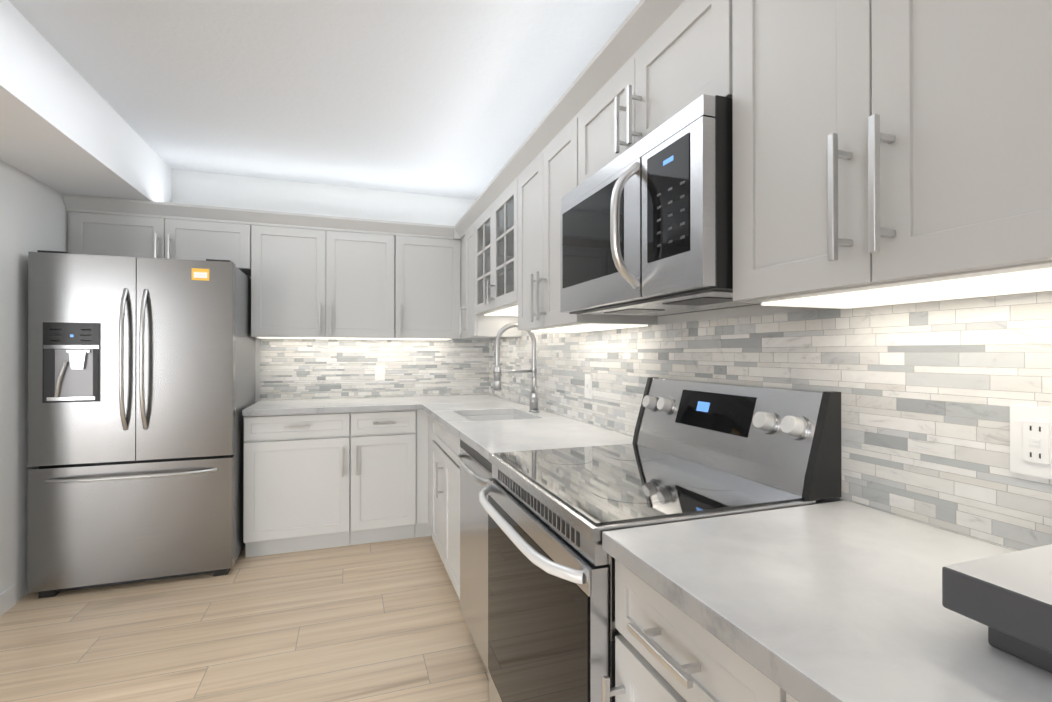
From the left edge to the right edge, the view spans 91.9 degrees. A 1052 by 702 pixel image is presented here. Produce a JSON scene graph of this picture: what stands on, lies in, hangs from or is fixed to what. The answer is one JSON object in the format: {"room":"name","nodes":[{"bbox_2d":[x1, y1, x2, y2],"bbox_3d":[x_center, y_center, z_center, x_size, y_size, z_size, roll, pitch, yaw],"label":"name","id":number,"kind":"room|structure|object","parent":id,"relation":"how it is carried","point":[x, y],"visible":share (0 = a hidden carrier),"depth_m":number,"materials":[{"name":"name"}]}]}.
{"room":"kitchen","nodes":[
{"label":"kitchen","id":0,"kind":"room"},
{"bbox_2d":[0,160,66,601],"bbox_3d":[-2.660,0.174,2.660,0.120,2.180,1.305,0,0,-19],"label":"wall","id":1,"kind":"structure","parent":0,"point":[33,214],"depth_m":2.56,"materials":[{"name":"white paint"}]},
{"bbox_2d":[0,584,15,615],"bbox_3d":[-2.526,1.212,2.271,0.144,0.100,0.512,0,0,-19],"label":"baseboard","id":2,"kind":"structure","parent":1,"relation":"attached to","point":[7,599],"depth_m":2.47,"materials":[{"name":"white paint"}]},
{"bbox_2d":[0,536,488,701],"bbox_3d":[-2.178,1.292,-0.733,6.970,0.080,8.225,0,0,-19],"label":"floor","id":3,"kind":"structure","parent":0,"point":[384,621],"depth_m":2.25,"materials":[{"name":"brown wood"}]},
{"bbox_2d":[27,250,255,597],"bbox_3d":[-2.194,0.375,3.040,0.910,1.780,0.831,0,0,-19],"label":"fridge","id":4,"kind":"object","parent":3,"relation":"on","point":[141,383],"visible":1,"depth_m":2.71,"materials":[{"name":"metal"}]},
{"bbox_2d":[243,412,349,557],"bbox_3d":[-1.499,0.827,3.405,0.604,0.880,0.651,0,0,-19],"label":"base cabinet","id":5,"kind":"object","parent":3,"relation":"on","point":[296,482],"visible":0.96,"depth_m":3.15,"materials":[{"name":"grey paint"}]},
{"bbox_2d":[242,396,421,415],"bbox_3d":[-1.291,0.369,3.487,1.050,0.035,0.636,0,0,-19],"label":"countertop","id":6,"kind":"structure","parent":5,"relation":"on","point":[302,406],"depth_m":3.30,"materials":[{"name":"stone"}]},
{"bbox_2d":[350,410,415,544],"bbox_3d":[-1.016,0.827,3.572,0.414,0.880,0.651,0,0,-19],"label":"base cabinet","id":7,"kind":"object","parent":3,"relation":"on","point":[382,476],"visible":0.96,"depth_m":3.32,"materials":[{"name":"grey paint"}]},
{"bbox_2d":[415,409,432,537],"bbox_3d":[-0.625,0.826,3.315,0.153,0.880,0.368,0,0,-19],"label":"cabinet filler","id":8,"kind":"object","parent":3,"relation":"on","point":[423,524],"visible":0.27,"depth_m":3.40,"materials":[{"name":"grey paint"}]},
{"bbox_2d":[432,414,496,599],"bbox_3d":[-0.166,0.824,2.799,0.651,0.880,0.904,0,0,-19],"label":"base cabinet","id":9,"kind":"object","parent":3,"relation":"on","point":[445,494],"visible":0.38,"depth_m":2.65,"materials":[{"name":"grey paint"}]},
{"bbox_2d":[450,398,469,401],"bbox_3d":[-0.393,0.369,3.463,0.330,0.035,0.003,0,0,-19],"label":"countertop","id":10,"kind":"structure","parent":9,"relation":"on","point":[451,399],"depth_m":3.66,"materials":[{"name":"stone"}]},
{"bbox_2d":[418,394,632,460],"bbox_3d":[-0.204,0.367,2.930,0.638,0.035,2.402,0,0,-19],"label":"countertop","id":11,"kind":"structure","parent":9,"relation":"on","point":[541,430],"depth_m":2.31,"materials":[{"name":"stone"}]},
{"bbox_2d":[463,414,526,420],"bbox_3d":[-0.171,0.489,2.822,0.396,0.208,0.516,0,0,-19],"label":"sink basin","id":12,"kind":"object","parent":11,"relation":"in","point":[492,417],"visible":0.04,"depth_m":3.07,"materials":[{"name":"white metal"}]},
{"bbox_2d":[493,322,538,411],"bbox_3d":[-0.048,0.092,2.871,0.275,0.515,0.111,0,0,-19],"label":"faucet","id":13,"kind":"object","parent":11,"relation":"on","point":[498,371],"visible":0.88,"depth_m":2.88,"materials":[{"name":"silver metal"}]},
{"bbox_2d":[456,439,492,673],"bbox_3d":[0.049,0.824,2.070,0.607,0.876,0.606,0,0,-19],"label":"dishwasher","id":14,"kind":"object","parent":3,"relation":"on","point":[475,470],"visible":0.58,"depth_m":2.00,"materials":[{"name":"metal"}]},
{"bbox_2d":[479,377,840,701],"bbox_3d":[0.269,0.677,1.416,0.714,1.164,0.761,0,0,-19],"label":"range","id":15,"kind":"object","parent":3,"relation":"on","point":[694,450],"visible":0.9,"depth_m":1.26,"materials":[{"name":"metal"}]},
{"bbox_2d":[602,559,785,701],"bbox_3d":[0.501,0.818,0.875,0.651,0.880,0.400,0,0,-19],"label":"base cabinet","id":16,"kind":"object","parent":3,"relation":"on","point":[666,650],"visible":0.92,"depth_m":0.81,"materials":[{"name":"grey paint"}]},
{"bbox_2d":[602,500,1051,701],"bbox_3d":[0.640,0.359,0.502,0.633,0.035,1.205,0,0,-19],"label":"countertop","id":17,"kind":"structure","parent":16,"relation":"on","point":[838,601],"depth_m":0.71,"materials":[{"name":"stone"}]},
{"bbox_2d":[942,544,1051,672],"bbox_3d":[0.814,0.298,0.317,0.408,0.084,0.760,0,0,-19],"label":"raised bar","id":18,"kind":"object","parent":17,"relation":"on","point":[1006,598],"visible":1,"depth_m":0.57,"materials":[{"name":"grey stone"}]},
{"bbox_2d":[786,692,797,701],"bbox_3d":[0.698,0.816,0.307,0.651,0.880,0.800,0,0,-19],"label":"base cabinet","id":19,"kind":"object","parent":3,"relation":"on","point":[789,698],"depth_m":0.58,"materials":[{"name":"grey paint"}]},
{"bbox_2d":[8,0,639,199],"bbox_3d":[-2.178,-1.288,-0.724,6.970,0.080,8.225,0,0,-19],"label":"ceiling","id":20,"kind":"structure","parent":0,"point":[454,98],"depth_m":2.29,"materials":[{"name":"white paint"}]},
{"bbox_2d":[0,0,171,202],"bbox_3d":[-1.351,-1.087,-0.437,0.560,0.320,8.025,0,0,-19],"label":"soffit beam","id":21,"kind":"structure","parent":20,"relation":"attached to","point":[65,128],"depth_m":2.30,"materials":[{"name":"white paint"}]},
{"bbox_2d":[171,169,489,402],"bbox_3d":[-3.510,0.015,3.110,6.970,2.500,0.100,0,0,-19],"label":"wall","id":22,"kind":"structure","parent":0,"point":[215,189],"depth_m":3.73,"materials":[{"name":"white paint"}]},
{"bbox_2d":[70,212,250,275],"bbox_3d":[-2.288,-0.679,3.285,0.951,0.290,0.371,0,0,-19],"label":"upper cabinet","id":23,"kind":"object","parent":22,"relation":"attached to","point":[115,235],"visible":0.79,"depth_m":3.14,"materials":[{"name":"grey paint"}]},
{"bbox_2d":[67,212,69,252],"bbox_3d":[-2.709,-0.680,3.018,0.016,0.290,0.018,0,0,-19],"label":"cabinet filler","id":24,"kind":"object","parent":23,"relation":"attached to","point":[68,231],"visible":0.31,"depth_m":3.01,"materials":[{"name":"grey paint"}]},
{"bbox_2d":[62,194,449,238],"bbox_3d":[-1.678,-0.867,3.498,2.280,0.088,0.369,0,0,-19],"label":"crown molding","id":25,"kind":"structure","parent":23,"relation":"on","point":[73,203],"depth_m":3.28,"materials":[{"name":"grey paint"}]},
{"bbox_2d":[251,225,394,337],"bbox_3d":[-1.407,-0.458,3.590,0.911,0.730,0.371,0,0,-19],"label":"upper cabinet","id":26,"kind":"object","parent":22,"relation":"attached to","point":[320,283],"visible":1,"depth_m":3.44,"materials":[{"name":"grey paint"}]},
{"bbox_2d":[260,338,488,400],"bbox_3d":[-1.096,0.131,3.888,1.680,0.444,0.008,0,0,-19],"label":"backsplash","id":27,"kind":"structure","parent":22,"relation":"attached to","point":[294,369],"depth_m":3.85,"materials":[{"name":"tile"}]},
{"bbox_2d":[375,365,384,380],"bbox_3d":[-1.111,0.168,3.870,0.072,0.115,0.014,0,0,-19],"label":"electrical outlet","id":28,"kind":"object","parent":27,"relation":"attached to","point":[379,373],"visible":1,"depth_m":3.87,"materials":[{"name":"white plastic"}]},
{"bbox_2d":[395,236,459,339],"bbox_3d":[-0.751,-0.457,3.817,0.472,0.730,0.371,0,0,-19],"label":"upper cabinet","id":29,"kind":"object","parent":22,"relation":"attached to","point":[427,288],"visible":1,"depth_m":3.69,"materials":[{"name":"grey paint"}]},
{"bbox_2d":[450,0,689,239],"bbox_3d":[0.147,-0.871,2.330,0.369,0.088,3.773,0,0,-19],"label":"crown molding","id":30,"kind":"structure","parent":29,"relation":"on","point":[644,23],"depth_m":1.71,"materials":[{"name":"grey paint"}]},
{"bbox_2d":[490,304,843,502],"bbox_3d":[1.084,0.006,0.350,0.100,2.500,8.125,0,0,-19],"label":"wall","id":31,"kind":"structure","parent":0,"point":[750,310],"depth_m":1.52,"materials":[{"name":"white paint"}]},
{"bbox_2d":[460,224,521,337],"bbox_3d":[-0.244,-0.458,3.455,0.371,0.730,0.291,0,0,-19],"label":"upper cabinet","id":32,"kind":"object","parent":31,"relation":"attached to","point":[479,326],"visible":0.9,"depth_m":3.35,"materials":[{"name":"grey paint"}]},
{"bbox_2d":[461,237,467,338],"bbox_3d":[-0.438,-0.458,3.670,0.020,0.730,0.238,0,0,-19],"label":"cabinet filler","id":33,"kind":"object","parent":32,"relation":"attached to","point":[463,286],"visible":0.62,"depth_m":3.68,"materials":[{"name":"grey paint"}]},
{"bbox_2d":[475,179,517,314],"bbox_3d":[-0.051,-0.530,2.898,0.371,0.590,0.885,0,0,-19],"label":"upper cabinet","id":34,"kind":"object","parent":31,"relation":"attached to","point":[496,256],"visible":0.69,"depth_m":2.78,"materials":[{"name":"grey paint"}]},
{"bbox_2d":[518,118,656,330],"bbox_3d":[0.205,-0.463,2.160,0.371,0.730,0.674,0,0,-19],"label":"upper cabinet","id":35,"kind":"object","parent":31,"relation":"attached to","point":[547,179],"visible":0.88,"depth_m":2.07,"materials":[{"name":"grey paint"}]},
{"bbox_2d":[531,324,647,332],"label":"under-cabinet light","id":36,"kind":"object","parent":35,"relation":"attached to","point":[585,327],"depth_m":2.08,"materials":[{"name":"white plastic"}]},
{"bbox_2d":[578,0,731,184],"bbox_3d":[0.441,-0.685,1.480,0.371,0.290,0.760,0,0,-19],"label":"upper cabinet","id":37,"kind":"object","parent":31,"relation":"attached to","point":[681,60],"visible":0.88,"depth_m":1.32,"materials":[{"name":"grey paint"}]},
{"bbox_2d":[560,94,758,316],"bbox_3d":[0.394,-0.330,1.463,0.468,0.411,0.755,0,0,-19],"label":"microwave","id":38,"kind":"object","parent":37,"relation":"attached to","point":[646,226],"visible":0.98,"depth_m":1.23,"materials":[{"name":"metal"}]},
{"bbox_2d":[489,290,1051,550],"bbox_3d":[0.418,0.055,2.099,0.008,0.584,4.365,0,0,-19],"label":"backsplash","id":39,"kind":"structure","parent":31,"relation":"attached to","point":[931,392],"depth_m":1.07,"materials":[{"name":"tile"}]},
{"bbox_2d":[585,374,591,398],"bbox_3d":[0.294,0.168,2.423,0.014,0.115,0.072,0,0,-19],"label":"outlet","id":40,"kind":"object","parent":39,"relation":"attached to","point":[588,385],"visible":1,"depth_m":2.41,"materials":[{"name":"white plastic"}]},
{"bbox_2d":[1010,405,1051,478],"bbox_3d":[0.845,0.150,0.841,0.010,0.115,0.072,0,0,-19],"label":"outlet","id":41,"kind":"object","parent":39,"relation":"attached to","point":[1030,441],"visible":1,"depth_m":0.85,"materials":[{"name":"white plastic"}]},
{"bbox_2d":[732,0,1051,303],"bbox_3d":[0.666,-0.468,0.832,0.371,0.730,0.605,0,0,-19],"label":"upper cabinet","id":42,"kind":"object","parent":31,"relation":"attached to","point":[878,144],"visible":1,"depth_m":0.75,"materials":[{"name":"grey paint"}]},
{"bbox_2d":[761,268,1051,308],"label":"under-cabinet light","id":43,"kind":"object","parent":42,"relation":"attached to","point":[1038,280],"depth_m":0.84,"materials":[{"name":"white plastic"}]}
]}

